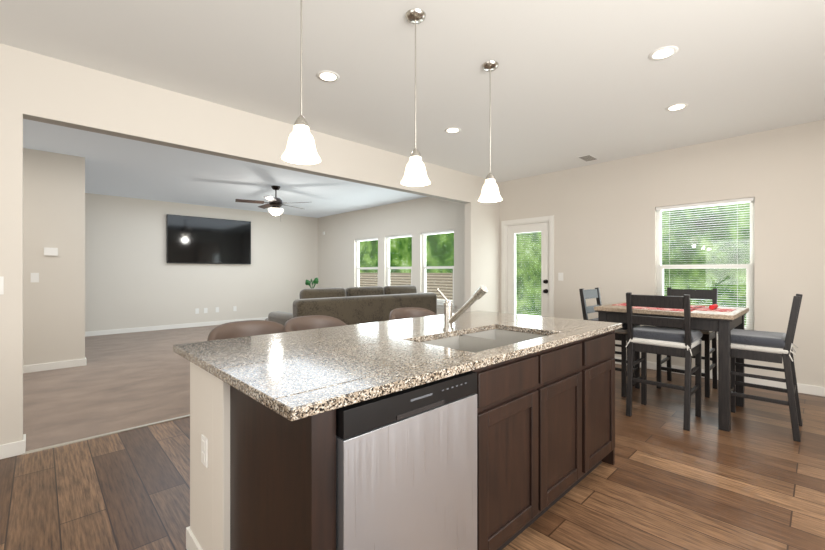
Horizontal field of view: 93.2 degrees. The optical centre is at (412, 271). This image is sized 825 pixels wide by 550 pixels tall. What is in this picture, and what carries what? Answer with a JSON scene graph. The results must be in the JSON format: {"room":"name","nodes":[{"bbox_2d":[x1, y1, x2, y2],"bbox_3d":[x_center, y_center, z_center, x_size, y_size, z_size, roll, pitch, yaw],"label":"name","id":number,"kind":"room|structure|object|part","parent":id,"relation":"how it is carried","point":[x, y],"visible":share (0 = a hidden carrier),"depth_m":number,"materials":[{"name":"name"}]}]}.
{"room":"kitchen","nodes":[
{"label":"kitchen","id":0,"kind":"room"},
{"bbox_2d":[23,148,84,365],"bbox_3d":[-5.572,-0.140,4.148,3.200,2.780,0.120,0,0,-44],"label":"wall","id":1,"kind":"structure","parent":0,"point":[54,296],"depth_m":5.00,"materials":[{"name":"beige paint"}]},
{"bbox_2d":[31,273,38,281],"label":"light switch","id":2,"kind":"object","parent":1,"relation":"attached to","point":[34,276],"depth_m":4.87,"materials":[{"name":"white plastic"}]},
{"bbox_2d":[44,247,57,255],"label":"thermostat","id":3,"kind":"object","parent":1,"relation":"attached to","point":[54,251],"depth_m":4.97,"materials":[{"name":"white plastic"}]},
{"bbox_2d":[23,357,86,372],"bbox_3d":[-5.511,1.202,4.116,3.184,0.095,0.018,0,0,-44],"label":"baseboard","id":4,"kind":"structure","parent":1,"relation":"attached to","point":[79,362],"depth_m":4.99,"materials":[{"name":"white wood"}]},
{"bbox_2d":[23,325,218,450],"bbox_3d":[-3.713,1.298,6.002,8.850,0.104,6.230,0,0,-44],"label":"floor","id":5,"kind":"structure","parent":0,"point":[120,381],"depth_m":4.14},
{"bbox_2d":[305,278,318,287],"bbox_3d":[-2.365,0.688,9.247,0.354,1.125,0.399,0,0,-44],"label":"potted plant","id":6,"kind":"object","parent":5,"relation":"on","point":[314,282],"visible":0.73,"depth_m":9.22,"materials":[{"name":"green plant"}]},
{"bbox_2d":[265,285,436,324],"bbox_3d":[-1.125,0.748,6.877,2.824,1.005,1.726,0,0,-44],"label":"sofa","id":7,"kind":"object","parent":5,"relation":"on","point":[354,305],"visible":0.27,"depth_m":6.05,"materials":[{"name":"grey fabric"}]},
{"bbox_2d":[85,193,317,331],"bbox_3d":[-5.777,-0.140,8.159,8.850,2.780,0.140,0,0,-44],"label":"wall","id":8,"kind":"structure","parent":0,"point":[133,279],"depth_m":8.58,"materials":[{"name":"beige paint"}]},
{"bbox_2d":[85,317,267,336],"bbox_3d":[-4.575,1.202,9.203,5.230,0.095,0.014,0,0,-44],"label":"baseboard","id":9,"kind":"structure","parent":8,"relation":"attached to","point":[140,329],"depth_m":8.40,"materials":[{"name":"white wood"}]},
{"bbox_2d":[166,214,250,263],"bbox_3d":[-4.676,-0.720,9.069,1.800,1.060,0.067,0,0,-44],"label":"wall-mounted tv","id":10,"kind":"object","parent":8,"relation":"attached to","point":[195,240],"visible":1,"depth_m":8.97,"materials":[{"name":"black plastic"}]},
{"bbox_2d":[0,43,499,444],"bbox_3d":[-1.601,-0.140,3.795,8.450,2.780,0.120,0,0,-44],"label":"wall","id":11,"kind":"structure","parent":0,"point":[41,88],"depth_m":3.17,"materials":[{"name":"beige paint"}]},
{"bbox_2d":[0,276,3,293],"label":"light switch","id":12,"kind":"object","parent":11,"relation":"attached to","point":[1,277],"depth_m":2.61,"materials":[{"name":"white plastic"}]},
{"bbox_2d":[0,437,25,458],"bbox_3d":[-3.626,1.202,1.767,2.659,0.095,0.018,0,0,-44],"label":"baseboard","id":13,"kind":"structure","parent":11,"relation":"attached to","point":[12,449],"depth_m":2.64,"materials":[{"name":"white wood"}]},
{"bbox_2d":[0,364,824,549],"bbox_3d":[0.411,1.300,1.693,8.850,0.100,5.700,0,0,-44],"label":"floor","id":14,"kind":"structure","parent":0,"point":[753,478],"depth_m":2.25,"materials":[{"name":"brown wood"}]},
{"bbox_2d":[22,414,189,454],"bbox_3d":[-0.881,1.246,4.398,4.975,0.007,0.035,0,0,-44],"label":"threshold strip","id":15,"kind":"object","parent":14,"relation":"on","point":[88,438],"depth_m":2.96,"materials":[{"name":"beige metal"}]},
{"bbox_2d":[207,320,283,340],"bbox_3d":[-0.937,0.782,2.342,0.559,0.939,0.486,0,0,-44],"label":"bar stool","id":16,"kind":"object","parent":14,"relation":"on","point":[237,329],"visible":0.08,"depth_m":2.48,"materials":[{"name":"brown leather"}]},
{"bbox_2d":[284,315,346,331],"bbox_3d":[-0.601,0.782,2.636,0.486,0.939,0.559,0,0,40],"label":"bar stool","id":17,"kind":"object","parent":14,"relation":"on","point":[306,322],"visible":0.17,"depth_m":2.79,"materials":[{"name":"brown leather"}]},
{"bbox_2d":[186,325,621,549],"bbox_3d":[0.165,0.808,2.145,2.246,0.885,1.092,0,0,-44],"label":"kitchen island","id":18,"kind":"object","parent":14,"relation":"on","point":[459,429],"depth_m":1.41,"materials":[{"name":"wood"},{"name":"granite"},{"name":"brushed steel"}]},
{"bbox_2d":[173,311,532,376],"bbox_3d":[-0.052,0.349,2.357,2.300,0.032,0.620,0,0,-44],"label":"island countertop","id":19,"kind":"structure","parent":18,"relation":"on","point":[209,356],"depth_m":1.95,"materials":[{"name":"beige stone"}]},
{"bbox_3d":[0.009,0.804,1.285,0.597,0.852,0.064,0,0,-44],"label":"panel","id":20,"kind":"part","parent":18,"relation":"part of","materials":[{"name":"silver metal"}]},
{"bbox_2d":[217,317,621,424],"bbox_3d":[0.349,0.349,1.938,2.300,0.032,0.540,0,0,-44],"label":"island countertop","id":21,"kind":"structure","parent":18,"relation":"on","point":[289,387],"depth_m":1.36,"materials":[{"name":"beige stone"}]},
{"bbox_2d":[389,307,436,319],"bbox_3d":[0.062,0.782,3.270,0.559,0.939,0.486,0,0,-38],"label":"bar stool","id":22,"kind":"object","parent":14,"relation":"on","point":[404,313],"visible":0.12,"depth_m":3.44,"materials":[{"name":"brown leather"}]},
{"bbox_2d":[579,287,639,396],"bbox_3d":[2.131,0.715,4.198,0.487,1.074,0.481,0,0,-44],"label":"dining chair","id":23,"kind":"object","parent":14,"relation":"on","point":[621,334],"visible":0.38,"depth_m":4.14,"materials":[{"name":"brown wood"}]},
{"bbox_2d":[626,292,702,430],"bbox_3d":[2.184,0.715,3.390,0.481,1.074,0.487,0,0,-44],"label":"dining chair","id":24,"kind":"object","parent":14,"relation":"on","point":[675,341],"visible":1,"depth_m":3.28,"materials":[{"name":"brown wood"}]},
{"bbox_3d":[2.192,0.583,3.398,0.458,0.157,0.487,0,0,-44],"label":"seat","id":25,"kind":"part","parent":24,"relation":"part of","materials":[{"name":"grey fabric"}]},
{"bbox_2d":[594,302,748,431],"bbox_3d":[2.450,0.770,3.706,0.940,0.959,1.050,0,0,-44],"label":"dining table","id":26,"kind":"object","parent":14,"relation":"on","point":[722,321],"visible":0.71,"depth_m":3.19,"materials":[{"name":"brown wood"}]},
{"bbox_2d":[656,287,717,397],"bbox_3d":[2.945,0.715,4.187,0.481,1.074,0.487,0,0,-44],"label":"dining chair","id":27,"kind":"object","parent":14,"relation":"on","point":[707,336],"visible":0.48,"depth_m":4.16,"materials":[{"name":"brown wood"}]},
{"bbox_2d":[731,294,802,441],"bbox_3d":[2.845,0.715,3.191,0.487,1.074,0.481,0,0,-44],"label":"dining chair","id":28,"kind":"object","parent":14,"relation":"on","point":[773,347],"visible":0.83,"depth_m":3.04,"materials":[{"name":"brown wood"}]},
{"bbox_3d":[2.837,0.583,3.200,0.487,0.157,0.458,0,0,-44],"label":"seat","id":29,"kind":"part","parent":28,"relation":"part of","materials":[{"name":"grey fabric"}]},
{"bbox_2d":[0,0,824,217],"bbox_3d":[-1.743,-1.580,3.943,8.850,0.100,11.930,0,0,-44],"label":"ceiling","id":30,"kind":"structure","parent":0,"point":[572,81],"depth_m":3.04,"materials":[{"name":"grey paint"}]},
{"bbox_2d":[235,186,308,215],"bbox_3d":[-2.478,-1.220,7.019,1.293,0.620,1.230,0,0,-44],"label":"ceiling fan","id":31,"kind":"object","parent":30,"relation":"hanging from","point":[275,203],"visible":1,"depth_m":6.90,"materials":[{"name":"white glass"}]},
{"bbox_2d":[281,0,320,164],"bbox_3d":[-0.523,-1.030,1.837,0.180,1.000,0.180,0,0,-44],"label":"pendant light","id":32,"kind":"object","parent":30,"relation":"hanging from","point":[300,148],"visible":1,"depth_m":1.80,"materials":[{"name":"white glass"}]},
{"bbox_2d":[316,70,339,81],"bbox_3d":[-0.659,-1.527,3.049,0.179,0.006,0.179,0,0,40],"label":"recessed light","id":33,"kind":"object","parent":30,"relation":"in","point":[326,76],"depth_m":3.04,"materials":[{"name":"white plastic"}]},
{"bbox_2d":[401,9,430,185],"bbox_3d":[0.018,-1.030,2.327,0.180,1.000,0.180,0,0,-44],"label":"pendant light","id":34,"kind":"object","parent":30,"relation":"hanging from","point":[415,173],"visible":1,"depth_m":2.29,"materials":[{"name":"white glass"}]},
{"bbox_2d":[444,127,460,132],"bbox_3d":[0.434,-1.527,4.207,0.179,0.006,0.179,0,0,40],"label":"recessed light","id":35,"kind":"object","parent":30,"relation":"in","point":[451,129],"depth_m":4.20,"materials":[{"name":"white"}]},
{"bbox_2d":[478,61,502,202],"bbox_3d":[0.575,-1.030,2.888,0.180,1.000,0.180,0,0,-44],"label":"pendant light","id":36,"kind":"object","parent":30,"relation":"hanging from","point":[490,193],"visible":0.98,"depth_m":2.86,"materials":[{"name":"white glass"}]},
{"bbox_2d":[578,154,597,161],"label":"air vent","id":37,"kind":"object","parent":30,"relation":"attached to","point":[588,157],"depth_m":5.22,"materials":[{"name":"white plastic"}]},
{"bbox_2d":[648,46,678,60],"bbox_3d":[1.752,-1.527,2.728,0.179,0.006,0.179,0,0,40],"label":"recessed light","id":38,"kind":"object","parent":30,"relation":"in","point":[663,53],"depth_m":2.72,"materials":[{"name":"white plastic"}]},
{"bbox_2d":[665,103,688,110],"bbox_3d":[2.451,-1.527,3.618,0.179,0.006,0.179,0,0,7],"label":"recessed light","id":39,"kind":"object","parent":30,"relation":"in","point":[679,106],"depth_m":3.61,"materials":[{"name":"white plastic"}]},
{"bbox_2d":[318,120,824,386],"bbox_3d":[1.360,-0.140,6.913,0.140,2.780,11.930,0,0,-44],"label":"wall","id":40,"kind":"structure","parent":0,"point":[604,213],"depth_m":5.05,"materials":[{"name":"beige paint"}]},
{"bbox_2d":[355,237,377,286],"bbox_3d":[-1.097,-0.048,9.441,0.155,1.525,1.020,0,0,-44],"label":"window","id":41,"kind":"structure","parent":40,"relation":"in","point":[357,260],"depth_m":9.68,"materials":[{"name":"white"}]},
{"bbox_2d":[385,234,411,285],"bbox_3d":[-0.295,-0.048,8.602,0.155,1.525,0.980,0,0,-44],"label":"window","id":42,"kind":"structure","parent":40,"relation":"in","point":[389,254],"depth_m":8.73,"materials":[{"name":"white plastic"}]},
{"bbox_2d":[421,230,455,309],"bbox_3d":[0.507,-0.048,7.764,0.155,1.525,0.980,0,0,-44],"label":"window","id":43,"kind":"structure","parent":40,"relation":"in","point":[440,303],"depth_m":7.80,"materials":[{"name":"white"}]},
{"bbox_2d":[501,215,553,316],"bbox_3d":[1.883,0.193,6.340,0.176,2.115,0.930,0,0,-44],"label":"door","id":44,"kind":"structure","parent":40,"relation":"attached to","point":[512,229],"depth_m":6.33,"materials":[{"name":"white"}]},
{"bbox_2d":[558,273,562,280],"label":"light switch","id":45,"kind":"object","parent":40,"relation":"attached to","point":[560,275],"depth_m":5.89,"materials":[{"name":"white plastic"}]},
{"bbox_2d":[656,197,754,339],"bbox_3d":[3.466,-0.022,4.672,0.155,1.615,1.040,0,0,-44],"label":"dining window","id":46,"kind":"structure","parent":40,"relation":"in","point":[749,289],"depth_m":4.59,"materials":[{"name":"white plastic"}]},
{"bbox_2d":[615,357,824,396],"bbox_3d":[3.717,1.202,4.338,0.014,0.095,4.490,0,0,-44],"label":"baseboard","id":47,"kind":"structure","parent":40,"relation":"attached to","point":[802,388],"depth_m":4.21,"materials":[{"name":"white wood"}]},
{"label":"outside","id":48,"kind":"structure","parent":0,"visible":0},
{"bbox_2d":[359,203,749,326],"bbox_3d":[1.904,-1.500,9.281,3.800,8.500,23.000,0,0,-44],"label":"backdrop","id":49,"kind":"structure","parent":48,"point":[529,277],"depth_m":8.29,"materials":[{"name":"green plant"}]}
]}

